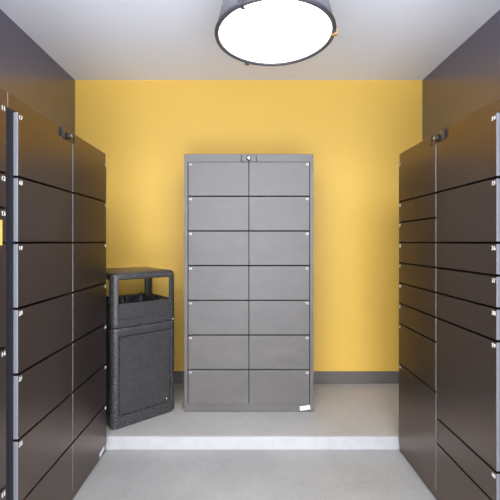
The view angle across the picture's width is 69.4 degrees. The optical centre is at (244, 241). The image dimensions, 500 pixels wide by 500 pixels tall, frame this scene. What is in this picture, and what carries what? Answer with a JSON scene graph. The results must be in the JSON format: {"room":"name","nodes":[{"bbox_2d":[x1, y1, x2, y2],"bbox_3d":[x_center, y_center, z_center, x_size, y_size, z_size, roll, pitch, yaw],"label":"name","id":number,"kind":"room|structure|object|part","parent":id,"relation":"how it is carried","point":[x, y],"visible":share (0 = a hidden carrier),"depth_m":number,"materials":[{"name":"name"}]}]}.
{"room":"parcel locker room","nodes":[
{"label":"parcel locker room","id":0,"kind":"room"},
{"bbox_2d":[0,9,74,133],"bbox_3d":[-1.740,-0.055,1.970,0.100,3.110,3.240,0,0,0],"label":"wall","id":1,"kind":"structure","parent":0,"point":[28,73],"depth_m":2.90,"materials":[{"name":"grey paint"}]},
{"bbox_2d":[75,80,421,370],"bbox_3d":[0.037,-0.055,3.640,3.654,3.110,0.100,0,0,0],"label":"wall","id":2,"kind":"structure","parent":0,"point":[355,132],"depth_m":3.59,"materials":[{"name":"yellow paint"}]},
{"bbox_2d":[174,371,398,383],"bbox_3d":[0.037,1.345,3.585,3.434,0.122,0.010,0,0,0],"label":"baseboard","id":3,"kind":"structure","parent":2,"relation":"attached to","point":[320,377],"depth_m":3.58,"materials":[{"name":"grey plastic"}]},
{"bbox_2d":[0,0,499,79],"bbox_3d":[0.037,-1.660,2.020,3.654,0.100,3.340,0,0,0],"label":"ceiling","id":4,"kind":"structure","parent":0,"point":[89,39],"depth_m":2.83,"materials":[{"name":"white paint"}]},
{"bbox_2d":[214,0,337,65],"bbox_3d":[0.177,-1.397,2.106,0.707,0.424,0.700,0,0,0],"label":"pendant lamp","id":5,"kind":"object","parent":4,"relation":"hanging from","point":[254,32],"visible":1,"depth_m":2.04,"materials":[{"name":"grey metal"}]},
{"bbox_3d":[0.173,-1.355,2.106,0.684,0.285,0.684,0,0,0],"label":"lamp shade","id":6,"kind":"part","parent":5,"relation":"part of","materials":[{"name":"grey metal"}]},
{"bbox_2d":[106,384,398,435],"bbox_3d":[0.037,1.453,3.103,3.454,0.094,0.975,0,0,0],"label":"floor","id":7,"kind":"structure","parent":0,"point":[338,409],"depth_m":2.88,"materials":[{"name":"concrete"}]},
{"bbox_2d":[106,267,173,429],"bbox_3d":[-0.938,0.812,3.026,0.535,1.188,0.506,0,0,-40],"label":"waste bin","id":8,"kind":"object","parent":7,"relation":"on","point":[139,335],"visible":0.82,"depth_m":2.81,"materials":[{"name":"black plastic"}]},
{"bbox_2d":[106,292,163,303],"bbox_3d":[-0.940,0.548,3.028,0.444,0.195,0.410,0,0,-40],"label":"trash bag","id":9,"kind":"object","parent":8,"relation":"in","point":[140,297],"visible":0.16,"depth_m":3.19,"materials":[{"name":"black plastic"}]},
{"bbox_2d":[106,267,173,328],"bbox_3d":[-0.940,0.432,3.028,0.535,0.429,0.500,0,0,-40],"label":"hood","id":10,"kind":"object","parent":8,"relation":"attached to","point":[119,316],"depth_m":2.83,"materials":[{"name":"black plastic"}]},
{"bbox_2d":[184,154,313,411],"bbox_3d":[0.032,0.340,3.259,1.068,2.133,0.613,0,0,0],"label":"locker","id":11,"kind":"object","parent":7,"relation":"on","point":[249,218],"visible":1,"depth_m":2.96,"materials":[{"name":"grey metal"}]},
{"bbox_3d":[-0.218,1.192,2.981,0.494,0.275,0.034,0,0,0],"label":"door","id":12,"kind":"part","parent":11,"relation":"part of","materials":[{"name":"grey paint"}]},
{"bbox_3d":[-0.218,0.907,2.981,0.494,0.275,0.034,0,0,0],"label":"door","id":13,"kind":"part","parent":11,"relation":"part of","materials":[{"name":"grey paint"}]},
{"bbox_3d":[-0.218,0.622,2.981,0.494,0.275,0.034,0,0,0],"label":"door","id":14,"kind":"part","parent":11,"relation":"part of","materials":[{"name":"grey paint"}]},
{"bbox_3d":[-0.218,0.337,2.981,0.494,0.275,0.034,0,0,0],"label":"door","id":15,"kind":"part","parent":11,"relation":"part of","materials":[{"name":"grey paint"}]},
{"bbox_3d":[-0.218,0.052,2.981,0.494,0.275,0.034,0,0,0],"label":"door","id":16,"kind":"part","parent":11,"relation":"part of","materials":[{"name":"grey paint"}]},
{"bbox_3d":[-0.218,-0.233,2.981,0.494,0.275,0.034,0,0,0],"label":"door","id":17,"kind":"part","parent":11,"relation":"part of","materials":[{"name":"grey paint"}]},
{"bbox_3d":[-0.218,-0.518,2.981,0.494,0.275,0.034,0,0,0],"label":"door","id":18,"kind":"part","parent":11,"relation":"part of","materials":[{"name":"grey paint"}]},
{"bbox_3d":[0.032,-0.694,2.999,1.068,0.066,0.033,0,0,0],"label":"header panel","id":19,"kind":"part","parent":11,"relation":"part of","materials":[{"name":"grey paint"}]},
{"bbox_3d":[0.032,-0.690,2.978,0.120,0.056,0.010,0,0,0],"label":"lock plate","id":20,"kind":"part","parent":11,"relation":"part of","materials":[{"name":"grey paint"}]},
{"bbox_3d":[0.282,1.192,2.981,0.494,0.275,0.034,0,0,0],"label":"door","id":21,"kind":"part","parent":11,"relation":"part of","materials":[{"name":"grey paint"}]},
{"bbox_3d":[0.282,0.907,2.981,0.494,0.275,0.034,0,0,0],"label":"door","id":22,"kind":"part","parent":11,"relation":"part of","materials":[{"name":"grey paint"}]},
{"bbox_3d":[0.282,0.622,2.981,0.494,0.275,0.034,0,0,0],"label":"door","id":23,"kind":"part","parent":11,"relation":"part of","materials":[{"name":"grey paint"}]},
{"bbox_3d":[0.282,0.337,2.981,0.494,0.275,0.034,0,0,0],"label":"door","id":24,"kind":"part","parent":11,"relation":"part of","materials":[{"name":"grey paint"}]},
{"bbox_3d":[0.282,0.052,2.981,0.494,0.275,0.034,0,0,0],"label":"door","id":25,"kind":"part","parent":11,"relation":"part of","materials":[{"name":"grey paint"}]},
{"bbox_3d":[0.282,-0.233,2.981,0.494,0.275,0.034,0,0,0],"label":"door","id":26,"kind":"part","parent":11,"relation":"part of","materials":[{"name":"grey paint"}]},
{"bbox_3d":[0.282,-0.518,2.981,0.494,0.275,0.034,0,0,0],"label":"door","id":27,"kind":"part","parent":11,"relation":"part of","materials":[{"name":"grey paint"}]},
{"bbox_2d":[106,436,398,449],"bbox_3d":[0.037,1.453,2.608,3.454,0.093,0.011,0,0,0],"label":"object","id":28,"kind":"structure","parent":7,"relation":"attached to","point":[112,442],"depth_m":2.60,"materials":[{"name":"white paint"}]},
{"bbox_2d":[73,450,435,499],"bbox_3d":[0.037,1.550,1.645,3.654,0.100,4.090,0,0,0],"label":"floor","id":29,"kind":"structure","parent":0,"point":[118,474],"depth_m":2.33,"materials":[{"name":"concrete"}]},
{"bbox_2d":[0,88,7,499],"bbox_3d":[-1.276,0.433,0.986,0.613,2.133,1.068,0,0,0],"label":"locker","id":30,"kind":"object","parent":29,"relation":"on","point":[3,94],"visible":1,"depth_m":1.47,"materials":[{"name":"grey metal"}]},
{"bbox_3d":[-0.998,1.215,1.236,0.034,0.418,0.494,0,0,0],"label":"door","id":31,"kind":"part","parent":30,"relation":"part of","materials":[{"name":"brown paint"}]},
{"bbox_3d":[-0.998,0.716,1.236,0.034,0.560,0.494,0,0,0],"label":"door","id":32,"kind":"part","parent":30,"relation":"part of","materials":[{"name":"brown paint"}]},
{"bbox_3d":[-0.998,0.217,1.236,0.034,0.418,0.494,0,0,0],"label":"door","id":33,"kind":"part","parent":30,"relation":"part of","materials":[{"name":"brown paint"}]},
{"bbox_3d":[-0.998,-0.068,1.236,0.034,0.132,0.494,0,0,0],"label":"door","id":34,"kind":"part","parent":30,"relation":"part of","materials":[{"name":"brown paint"}]},
{"bbox_3d":[-0.998,-0.210,1.236,0.034,0.132,0.494,0,0,0],"label":"door","id":35,"kind":"part","parent":30,"relation":"part of","materials":[{"name":"brown paint"}]},
{"bbox_3d":[-0.998,-0.424,1.236,0.034,0.275,0.494,0,0,0],"label":"door","id":36,"kind":"part","parent":30,"relation":"part of","materials":[{"name":"brown paint"}]},
{"bbox_3d":[-1.016,-0.600,0.986,0.033,0.066,1.068,0,0,0],"label":"header panel","id":37,"kind":"part","parent":30,"relation":"part of","materials":[{"name":"brown paint"}]},
{"bbox_2d":[7,92,105,499],"bbox_3d":[-1.276,0.433,2.057,0.613,2.133,1.068,0,0,0],"label":"locker","id":38,"kind":"object","parent":29,"relation":"on","point":[57,179],"visible":1,"depth_m":1.87,"materials":[{"name":"grey metal"}]},
{"bbox_3d":[-0.998,1.001,1.807,0.034,0.275,0.494,0,0,0],"label":"door","id":39,"kind":"part","parent":38,"relation":"part of","materials":[{"name":"brown paint"}]},
{"bbox_3d":[-0.998,0.716,1.807,0.034,0.275,0.494,0,0,0],"label":"door","id":40,"kind":"part","parent":38,"relation":"part of","materials":[{"name":"brown paint"}]},
{"bbox_3d":[-0.998,0.431,1.807,0.034,0.275,0.494,0,0,0],"label":"door","id":41,"kind":"part","parent":38,"relation":"part of","materials":[{"name":"brown paint"}]},
{"bbox_3d":[-0.998,0.146,1.807,0.034,0.275,0.494,0,0,0],"label":"door","id":42,"kind":"part","parent":38,"relation":"part of","materials":[{"name":"brown paint"}]},
{"bbox_3d":[-0.998,-0.139,1.807,0.034,0.275,0.494,0,0,0],"label":"door","id":43,"kind":"part","parent":38,"relation":"part of","materials":[{"name":"brown paint"}]},
{"bbox_3d":[-0.998,-0.424,1.807,0.034,0.275,0.494,0,0,0],"label":"door","id":44,"kind":"part","parent":38,"relation":"part of","materials":[{"name":"brown paint"}]},
{"bbox_3d":[-0.998,1.286,1.807,0.034,0.275,0.494,0,0,0],"label":"door","id":45,"kind":"part","parent":38,"relation":"part of","materials":[{"name":"brown paint"}]},
{"bbox_3d":[-1.016,-0.600,2.057,0.033,0.066,1.068,0,0,0],"label":"header panel","id":46,"kind":"part","parent":38,"relation":"part of","materials":[{"name":"brown paint"}]},
{"bbox_3d":[-0.995,-0.596,2.022,0.010,0.056,0.120,0,0,0],"label":"lock plate","id":47,"kind":"part","parent":38,"relation":"part of","materials":[{"name":"brown paint"}]},
{"bbox_3d":[-0.998,0.431,2.307,0.034,0.275,0.494,0,0,0],"label":"door","id":48,"kind":"part","parent":38,"relation":"part of","materials":[{"name":"brown paint"}]},
{"bbox_3d":[-0.998,0.716,2.307,0.034,0.275,0.494,0,0,0],"label":"door","id":49,"kind":"part","parent":38,"relation":"part of","materials":[{"name":"brown paint"}]},
{"bbox_3d":[-0.998,-0.424,2.307,0.034,0.275,0.494,0,0,0],"label":"door","id":50,"kind":"part","parent":38,"relation":"part of","materials":[{"name":"brown paint"}]},
{"bbox_3d":[-0.998,1.286,2.307,0.034,0.275,0.494,0,0,0],"label":"door","id":51,"kind":"part","parent":38,"relation":"part of","materials":[{"name":"brown paint"}]},
{"bbox_3d":[-0.998,1.001,2.307,0.034,0.275,0.494,0,0,0],"label":"door","id":52,"kind":"part","parent":38,"relation":"part of","materials":[{"name":"brown paint"}]},
{"bbox_3d":[-0.998,0.146,2.307,0.034,0.275,0.494,0,0,0],"label":"door","id":53,"kind":"part","parent":38,"relation":"part of","materials":[{"name":"brown paint"}]},
{"bbox_3d":[-0.998,-0.139,2.307,0.034,0.275,0.494,0,0,0],"label":"door","id":54,"kind":"part","parent":38,"relation":"part of","materials":[{"name":"brown paint"}]},
{"bbox_2d":[399,97,499,499],"bbox_3d":[1.386,0.433,2.063,0.613,2.133,1.068,0,0,0],"label":"locker","id":55,"kind":"object","parent":29,"relation":"on","point":[449,181],"visible":1,"depth_m":1.91,"materials":[{"name":"grey metal"}]},
{"bbox_3d":[1.108,0.716,2.313,0.034,0.275,0.494,0,0,0],"label":"door","id":56,"kind":"part","parent":55,"relation":"part of","materials":[{"name":"brown paint"}]},
{"bbox_3d":[1.108,-0.068,2.313,0.034,0.132,0.494,0,0,0],"label":"door","id":57,"kind":"part","parent":55,"relation":"part of","materials":[{"name":"brown paint"}]},
{"bbox_3d":[1.108,-0.210,2.313,0.034,0.132,0.494,0,0,0],"label":"door","id":58,"kind":"part","parent":55,"relation":"part of","materials":[{"name":"brown paint"}]},
{"bbox_3d":[1.108,1.143,2.313,0.034,0.560,0.494,0,0,0],"label":"door","id":59,"kind":"part","parent":55,"relation":"part of","materials":[{"name":"brown paint"}]},
{"bbox_3d":[1.108,0.217,2.313,0.034,0.132,0.494,0,0,0],"label":"door","id":60,"kind":"part","parent":55,"relation":"part of","materials":[{"name":"brown paint"}]},
{"bbox_3d":[1.108,0.075,2.313,0.034,0.132,0.494,0,0,0],"label":"door","id":61,"kind":"part","parent":55,"relation":"part of","materials":[{"name":"brown paint"}]},
{"bbox_3d":[1.108,0.360,2.313,0.034,0.132,0.494,0,0,0],"label":"door","id":62,"kind":"part","parent":55,"relation":"part of","materials":[{"name":"brown paint"}]},
{"bbox_3d":[1.108,0.502,2.313,0.034,0.132,0.494,0,0,0],"label":"door","id":63,"kind":"part","parent":55,"relation":"part of","materials":[{"name":"brown paint"}]},
{"bbox_3d":[1.108,-0.424,2.313,0.034,0.275,0.494,0,0,0],"label":"door","id":64,"kind":"part","parent":55,"relation":"part of","materials":[{"name":"brown paint"}]},
{"bbox_3d":[1.105,-0.596,2.063,0.010,0.056,0.120,0,0,0],"label":"lock plate","id":65,"kind":"part","parent":55,"relation":"part of","materials":[{"name":"grey metal"}]},
{"bbox_3d":[1.127,-0.600,2.063,0.033,0.066,1.068,0,0,0],"label":"header panel","id":66,"kind":"part","parent":55,"relation":"part of","materials":[{"name":"brown paint"}]},
{"bbox_3d":[1.108,1.286,1.813,0.034,0.275,0.494,0,0,0],"label":"door","id":67,"kind":"part","parent":55,"relation":"part of","materials":[{"name":"brown paint"}]},
{"bbox_3d":[1.108,1.072,1.813,0.034,0.132,0.494,0,0,0],"label":"door","id":68,"kind":"part","parent":55,"relation":"part of","materials":[{"name":"brown paint"}]},
{"bbox_3d":[1.108,0.716,1.813,0.034,0.560,0.494,0,0,0],"label":"door","id":69,"kind":"part","parent":55,"relation":"part of","materials":[{"name":"brown paint"}]},
{"bbox_3d":[1.108,0.360,1.813,0.034,0.132,0.494,0,0,0],"label":"door","id":70,"kind":"part","parent":55,"relation":"part of","materials":[{"name":"brown paint"}]},
{"bbox_3d":[1.108,0.217,1.813,0.034,0.132,0.494,0,0,0],"label":"door","id":71,"kind":"part","parent":55,"relation":"part of","materials":[{"name":"brown paint"}]},
{"bbox_3d":[1.108,0.075,1.813,0.034,0.132,0.494,0,0,0],"label":"door","id":72,"kind":"part","parent":55,"relation":"part of","materials":[{"name":"brown paint"}]},
{"bbox_3d":[1.108,-0.139,1.813,0.034,0.275,0.494,0,0,0],"label":"door","id":73,"kind":"part","parent":55,"relation":"part of","materials":[{"name":"brown paint"}]},
{"bbox_3d":[1.108,-0.424,1.813,0.034,0.275,0.494,0,0,0],"label":"door","id":74,"kind":"part","parent":55,"relation":"part of","materials":[{"name":"brown paint"}]},
{"bbox_2d":[422,10,499,140],"bbox_3d":[1.814,-0.055,1.970,0.100,3.110,3.240,0,0,0],"label":"wall","id":75,"kind":"structure","parent":0,"point":[467,80],"depth_m":2.90,"materials":[{"name":"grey paint"}]}
]}

